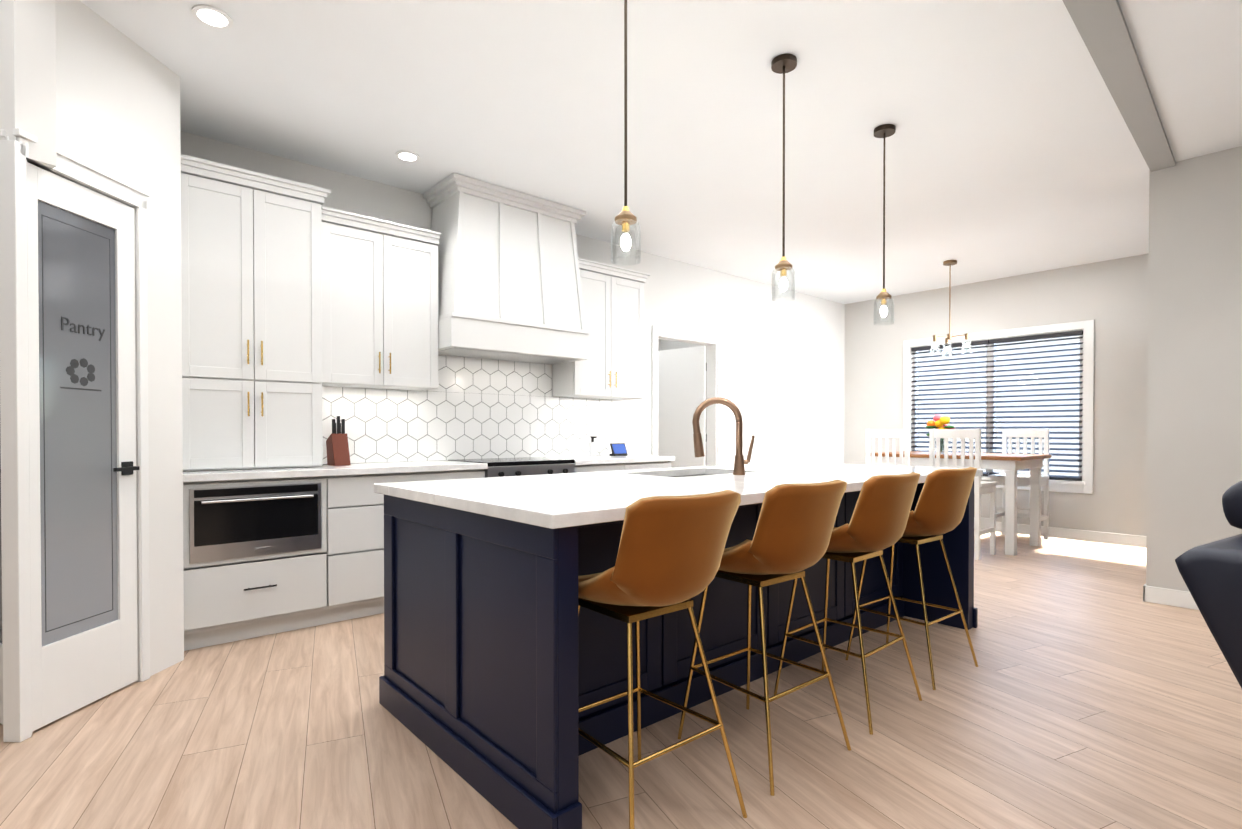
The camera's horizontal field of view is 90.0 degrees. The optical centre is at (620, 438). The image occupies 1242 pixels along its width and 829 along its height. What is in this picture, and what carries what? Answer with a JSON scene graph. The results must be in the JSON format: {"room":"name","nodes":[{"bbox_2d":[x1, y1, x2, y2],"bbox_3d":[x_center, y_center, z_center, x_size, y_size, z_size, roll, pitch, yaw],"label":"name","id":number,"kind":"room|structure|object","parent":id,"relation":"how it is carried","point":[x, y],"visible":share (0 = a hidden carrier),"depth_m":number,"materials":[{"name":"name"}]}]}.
{"room":"kitchen","nodes":[
{"label":"kitchen","id":0,"kind":"room"},
{"bbox_2d":[14,0,56,170],"bbox_3d":[-2.493,-0.341,2.532,0.620,2.950,0.120,0,1,31],"label":"wall","id":1,"kind":"structure","parent":0,"point":[35,64],"depth_m":2.37,"materials":[{"name":"paint"}]},
{"bbox_2d":[0,446,2,724],"bbox_3d":[-2.508,0.037,2.463,0.430,2.175,0.089,0,1,31],"label":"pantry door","id":2,"kind":"structure","parent":1,"relation":"in","point":[1,687],"depth_m":2.45,"materials":[{"name":"wood"}]},
{"bbox_2d":[0,129,32,733],"bbox_3d":[-2.504,-0.008,2.478,0.541,2.285,0.070,0,1,31],"label":"trim","id":3,"kind":"structure","parent":1,"relation":"attached to","point":[2,133],"depth_m":2.37,"materials":[{"name":"white wood"}]},
{"bbox_2d":[0,0,183,681],"bbox_3d":[-2.301,-0.343,2.736,0.120,2.950,0.825,0,1,2],"label":"wall","id":4,"kind":"structure","parent":0,"point":[117,102],"depth_m":2.95,"materials":[{"name":"paint"}]},
{"bbox_2d":[0,128,150,741],"bbox_3d":[-2.256,-0.009,2.616,0.080,2.285,0.618,0,1,2],"label":"trim","id":5,"kind":"structure","parent":4,"relation":"attached to","point":[15,514],"depth_m":2.32,"materials":[{"name":"white wood"}]},
{"bbox_2d":[27,162,138,731],"bbox_3d":[-2.237,0.036,2.609,0.089,2.175,0.510,0,1,2],"label":"pantry door","id":6,"kind":"structure","parent":4,"relation":"in","point":[82,408],"depth_m":2.59,"materials":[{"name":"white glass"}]},
{"bbox_2d":[61,317,104,340],"bbox_3d":[-2.254,-0.455,2.608,0.001,0.073,0.203,0,1,3],"label":"door lettering","id":7,"kind":"object","parent":6,"relation":"attached to","point":[74,327],"visible":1,"depth_m":2.58,"materials":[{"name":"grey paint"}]},
{"bbox_2d":[180,131,844,464],"bbox_3d":[-0.982,-0.367,5.222,11.080,2.950,0.140,0,1,-41],"label":"wall","id":8,"kind":"structure","parent":0,"point":[783,376],"depth_m":7.14,"materials":[{"name":"paint"}]},
{"bbox_2d":[321,206,440,390],"bbox_3d":[-1.685,-0.900,4.265,0.785,1.095,0.368,0,1,-41],"label":"upper cabinet","id":9,"kind":"object","parent":8,"relation":"attached to","point":[379,303],"visible":0.85,"depth_m":4.13,"materials":[{"name":"white wood"}]},
{"bbox_2d":[322,355,628,463],"bbox_3d":[-1.011,-0.251,5.098,2.888,0.839,0.008,0,1,-41],"label":"tile backsplash","id":10,"kind":"structure","parent":8,"relation":"attached to","point":[473,408],"depth_m":4.96,"materials":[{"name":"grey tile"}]},
{"bbox_2d":[423,173,588,364],"bbox_3d":[-0.880,-1.235,4.849,1.195,1.201,0.521,0,1,-41],"label":"range hood","id":11,"kind":"object","parent":8,"relation":"attached to","point":[509,284],"visible":0.94,"depth_m":4.61,"materials":[{"name":"white wood"}]},
{"bbox_2d":[552,257,649,399],"bbox_3d":[-0.167,-0.938,5.588,0.842,1.145,0.368,0,1,-41],"label":"upper cabinet","id":12,"kind":"object","parent":8,"relation":"attached to","point":[612,367],"visible":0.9,"depth_m":5.45,"materials":[{"name":"white wood"}]},
{"bbox_2d":[652,325,722,465],"bbox_3d":[0.678,-0.021,6.661,1.090,2.230,0.158,0,1,-41],"label":"door frame","id":13,"kind":"structure","parent":8,"relation":"attached to","point":[715,411],"depth_m":6.91,"materials":[{"name":"white wood"}]},
{"bbox_2d":[658,346,706,467],"bbox_3d":[0.621,0.018,7.305,0.894,2.120,0.047,0,1,42],"label":"door leaf","id":14,"kind":"structure","parent":13,"relation":"attached to","point":[681,385],"depth_m":7.20,"materials":[{"name":"white wood"}]},
{"bbox_2d":[0,529,1241,828],"bbox_3d":[1.331,1.194,2.584,11.080,0.120,10.940,0,1,-41],"label":"floor","id":15,"kind":"structure","parent":0,"point":[1092,689],"depth_m":2.33,"materials":[{"name":"brown wood"}]},
{"bbox_2d":[183,476,330,650],"bbox_3d":[-2.200,0.673,3.669,0.710,0.900,0.612,0,1,-41],"label":"base cabinet","id":16,"kind":"object","parent":15,"relation":"on","point":[262,557],"depth_m":3.43,"materials":[{"name":"white wood"}]},
{"bbox_2d":[331,469,484,622],"bbox_3d":[-1.538,0.668,4.246,1.046,0.900,0.612,0,1,-41],"label":"base cabinet","id":17,"kind":"object","parent":15,"relation":"on","point":[357,512],"depth_m":3.81,"materials":[{"name":"white wood"}]},
{"bbox_2d":[183,455,674,481],"bbox_3d":[-1.091,0.194,4.621,3.640,0.040,0.628,0,1,-41],"label":"countertop","id":18,"kind":"structure","parent":17,"relation":"on","point":[351,469],"depth_m":3.90,"materials":[{"name":"stone"}]},
{"bbox_2d":[181,154,330,471],"bbox_3d":[-2.233,-0.678,3.756,0.788,1.719,0.418,0,1,-41],"label":"cabinet stack","id":19,"kind":"object","parent":18,"relation":"on","point":[251,263],"visible":0.88,"depth_m":3.60,"materials":[{"name":"white wood"}]},
{"bbox_2d":[326,416,350,465],"bbox_3d":[-1.877,0.016,4.121,0.100,0.325,0.189,0,1,-41],"label":"knife block","id":20,"kind":"object","parent":18,"relation":"on","point":[337,448],"visible":1,"depth_m":4.09,"materials":[{"name":"brown wood"}]},
{"bbox_2d":[589,436,596,456],"bbox_3d":[-0.250,0.075,5.528,0.064,0.180,0.072,0,1,-41],"label":"soap bottle","id":21,"kind":"object","parent":18,"relation":"on","point":[592,448],"visible":1,"depth_m":5.50,"materials":[{"name":"white plastic"}]},
{"bbox_2d":[610,443,626,455],"bbox_3d":[-0.023,0.106,5.731,0.170,0.115,0.080,0,1,-41],"label":"smart display","id":22,"kind":"object","parent":18,"relation":"on","point":[618,449],"visible":1,"depth_m":5.71,"materials":[{"name":"blue glass"}]},
{"bbox_2d":[450,457,574,477],"bbox_3d":[-0.839,0.640,4.824,0.764,0.945,0.659,0,1,-41],"label":"range","id":23,"kind":"object","parent":15,"relation":"on","point":[504,467],"visible":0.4,"depth_m":4.62,"materials":[{"name":"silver metal"}]},
{"bbox_2d":[575,463,630,472],"bbox_3d":[-0.343,0.658,5.297,0.601,0.900,0.598,0,1,-41],"label":"base cabinet","id":24,"kind":"object","parent":15,"relation":"on","point":[617,466],"depth_m":5.07,"materials":[{"name":"white wood"}]},
{"bbox_2d":[631,461,670,469],"bbox_3d":[0.023,0.655,5.616,0.619,0.900,0.598,0,1,-41],"label":"base cabinet","id":25,"kind":"object","parent":15,"relation":"on","point":[663,464],"depth_m":5.43,"materials":[{"name":"white wood"}]},
{"bbox_2d":[578,490,746,828],"bbox_3d":[0.070,0.646,1.877,0.463,0.992,0.504,0,1,-40],"label":"bar stool","id":26,"kind":"object","parent":15,"relation":"on","point":[670,553],"visible":0.92,"depth_m":1.70,"materials":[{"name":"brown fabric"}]},
{"bbox_2d":[379,474,977,828],"bbox_3d":[0.541,0.678,3.164,3.052,0.900,1.292,0,1,-41],"label":"kitchen island","id":27,"kind":"object","parent":15,"relation":"on","point":[503,662],"visible":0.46,"depth_m":2.28,"materials":[{"name":"blue wood"}]},
{"bbox_2d":[374,461,982,528],"bbox_3d":[0.543,0.208,3.158,3.080,0.039,1.325,0,1,-41],"label":"island countertop","id":28,"kind":"structure","parent":27,"relation":"on","point":[556,501],"depth_m":2.50,"materials":[{"name":"stone"}]},
{"bbox_2d":[673,474,706,476],"bbox_3d":[0.388,0.336,3.398,0.724,0.220,0.444,0,1,-41],"label":"sink basin","id":29,"kind":"object","parent":28,"relation":"in","point":[689,475],"visible":0.04,"depth_m":3.70,"materials":[{"name":"silver metal"}]},
{"bbox_2d":[692,397,754,474],"bbox_3d":[0.528,-0.011,3.189,0.323,0.398,0.064,0,1,1],"label":"faucet","id":30,"kind":"object","parent":28,"relation":"on","point":[739,463],"visible":1,"depth_m":3.17,"materials":[{"name":"brown metal"}]},
{"bbox_2d":[678,479,850,795],"bbox_3d":[0.530,0.642,2.278,0.463,0.992,0.504,0,1,-39],"label":"bar stool","id":31,"kind":"object","parent":15,"relation":"on","point":[793,531],"visible":0.98,"depth_m":2.10,"materials":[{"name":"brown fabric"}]},
{"bbox_2d":[774,472,921,734],"bbox_3d":[0.991,0.638,2.680,0.463,0.992,0.504,0,1,-42],"label":"bar stool","id":32,"kind":"object","parent":15,"relation":"on","point":[875,526],"visible":0.85,"depth_m":2.50,"materials":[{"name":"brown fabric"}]},
{"bbox_2d":[865,429,909,465],"bbox_3d":[2.833,0.502,6.394,0.440,1.190,0.460,0,1,-41],"label":"dining chair","id":33,"kind":"object","parent":15,"relation":"on","point":[886,434],"visible":0.4,"depth_m":6.25,"materials":[{"name":"white wood"}]},
{"bbox_2d":[845,467,977,689],"bbox_3d":[1.457,0.634,3.086,0.463,0.992,0.504,0,1,-39],"label":"bar stool","id":34,"kind":"object","parent":15,"relation":"on","point":[938,511],"visible":0.71,"depth_m":2.90,"materials":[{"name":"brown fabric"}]},
{"bbox_2d":[870,451,1051,555],"bbox_3d":[3.537,0.630,6.584,0.950,0.930,1.500,0,1,-41],"label":"dining table","id":35,"kind":"object","parent":15,"relation":"on","point":[1010,464],"visible":0.65,"depth_m":6.07,"materials":[{"name":"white wood"}]},
{"bbox_2d":[925,414,954,453],"bbox_3d":[3.386,-0.045,6.555,0.270,0.419,0.283,0,1,-41],"label":"flower vase","id":36,"kind":"object","parent":35,"relation":"on","point":[941,422],"visible":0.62,"depth_m":6.53,"materials":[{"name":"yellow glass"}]},
{"bbox_2d":[929,429,997,559],"bbox_3d":[3.253,0.507,5.911,0.440,1.190,0.460,0,1,-41],"label":"dining chair","id":37,"kind":"object","parent":15,"relation":"on","point":[980,486],"visible":0.67,"depth_m":5.76,"materials":[{"name":"white wood"}]},
{"bbox_2d":[988,429,1048,539],"bbox_3d":[4.308,0.499,6.725,0.440,1.190,0.460,0,1,-41],"label":"dining chair","id":38,"kind":"object","parent":15,"relation":"on","point":[1023,480],"visible":0.54,"depth_m":6.72,"materials":[{"name":"white wood"}]},
{"bbox_2d":[1175,481,1241,687],"bbox_3d":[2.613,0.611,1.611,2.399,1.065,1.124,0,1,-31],"label":"armchair","id":39,"kind":"object","parent":15,"relation":"on","point":[1211,573],"visible":1,"depth_m":1.41,"materials":[{"name":"leather"}]},
{"bbox_2d":[658,339,660,350],"bbox_3d":[-0.351,-0.393,7.922,2.500,2.950,0.100,0,1,-41],"label":"wall","id":40,"kind":"structure","parent":0,"point":[659,340],"depth_m":8.62,"materials":[{"name":"paint"}]},
{"bbox_2d":[80,0,1241,303],"bbox_3d":[1.331,-1.876,2.554,11.080,0.120,10.940,0,1,-41],"label":"ceiling","id":41,"kind":"structure","parent":0,"point":[1012,148],"depth_m":3.48,"materials":[{"name":"paint"}]},
{"bbox_2d":[192,4,232,28],"bbox_3d":[-1.758,-1.812,2.674,0.150,0.008,0.150,0,1,-41],"label":"recessed light","id":42,"kind":"object","parent":41,"relation":"in","point":[212,16],"visible":1,"depth_m":2.67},
{"bbox_2d":[395,151,419,161],"bbox_3d":[-1.383,-1.825,4.023,0.150,0.008,0.150,0,1,-41],"label":"recessed light","id":43,"kind":"object","parent":41,"relation":"in","point":[408,156],"visible":0.94,"depth_m":4.01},
{"bbox_2d":[611,0,640,264],"bbox_3d":[0.018,-1.238,2.331,0.120,1.148,0.120,0,1,-41],"label":"pendant light","id":44,"kind":"object","parent":41,"relation":"hanging from","point":[625,218],"visible":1,"depth_m":2.33,"materials":[{"name":"clear glass"}]},
{"bbox_2d":[771,54,796,301],"bbox_3d":[0.787,-1.244,3.001,0.120,1.148,0.120,0,1,-41],"label":"pendant light","id":45,"kind":"object","parent":41,"relation":"hanging from","point":[783,64],"visible":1,"depth_m":3.00,"materials":[{"name":"clear glass"}]},
{"bbox_2d":[874,124,895,324],"bbox_3d":[1.556,-1.251,3.672,0.120,1.148,0.120,0,1,-41],"label":"pendant light","id":46,"kind":"object","parent":41,"relation":"hanging from","point":[884,131],"visible":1,"depth_m":3.67,"materials":[{"name":"clear glass"}]},
{"bbox_2d":[930,260,971,356],"bbox_3d":[3.480,-1.363,6.488,0.394,0.978,0.358,0,1,-41],"label":"dining chandelier","id":47,"kind":"object","parent":41,"relation":"hanging from","point":[949,336],"visible":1,"depth_m":6.51,"materials":[{"name":"brown metal"}]},
{"bbox_2d":[661,339,706,465],"bbox_3d":[1.089,-0.395,8.096,0.100,2.950,1.470,0,1,-41],"label":"wall","id":48,"kind":"structure","parent":0,"point":[665,344],"depth_m":8.33,"materials":[{"name":"paint"}]},
{"bbox_2d":[844,254,1148,535],"bbox_3d":[6.118,-0.368,5.402,0.140,2.950,8.920,0,1,-41],"label":"wall","id":49,"kind":"structure","parent":0,"point":[1109,298],"depth_m":6.78,"materials":[{"name":"paint"}]},
{"bbox_2d":[903,320,1093,493],"bbox_3d":[4.370,-0.337,7.354,0.130,1.840,2.010,0,1,-41],"label":"window","id":50,"kind":"structure","parent":49,"relation":"in","point":[1085,485],"depth_m":7.01,"materials":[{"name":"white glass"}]},
{"bbox_2d":[911,330,1082,480],"bbox_3d":[4.346,-0.352,7.333,0.048,1.609,1.810,0,1,-41],"label":"window blinds","id":51,"kind":"object","parent":50,"relation":"attached to","point":[1037,337],"visible":0.75,"depth_m":7.16,"materials":[{"name":"white plastic"}]},
{"bbox_2d":[974,521,1146,546],"bbox_3d":[4.337,1.033,7.338,0.016,0.110,3.679,0,1,-41],"label":"baseboard","id":52,"kind":"structure","parent":49,"relation":"attached to","point":[1095,536],"depth_m":6.62,"materials":[{"name":"white wood"}]},
{"bbox_2d":[1146,146,1241,591],"bbox_3d":[5.321,-0.339,2.359,0.140,2.950,5.100,0,1,-41],"label":"wall","id":53,"kind":"structure","parent":0,"point":[1194,444],"depth_m":4.06,"materials":[{"name":"paint"}]},
{"bbox_2d":[1062,0,1175,171],"bbox_3d":[0.669,-1.791,1.335,8.200,0.024,0.496,0,1,-41],"label":"header","id":54,"kind":"object","parent":53,"relation":"attached to","point":[1102,28],"visible":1,"depth_m":3.04,"materials":[{"name":"paint"}]},
{"bbox_2d":[1143,584,1198,609],"bbox_3d":[5.257,1.081,2.328,0.013,0.110,5.114,0,1,-41],"label":"baseboard","id":55,"kind":"structure","parent":53,"relation":"attached to","point":[1170,597],"depth_m":4.15,"materials":[{"name":"white wood"}]},
{"label":"outside","id":56,"kind":"structure","parent":0,"visible":0},
{"bbox_3d":[22.439,1.256,26.119,51.650,0.100,70.000,0,1,-41],"label":"ground","id":57,"kind":"structure","parent":56,"visible":0},
{"bbox_2d":[917,336,1079,475],"bbox_3d":[15.657,-1.754,16.862,18.000,6.100,55.000,0,1,-41],"label":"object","id":58,"kind":"structure","parent":57,"relation":"on","point":[1012,393],"depth_m":20.60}
]}

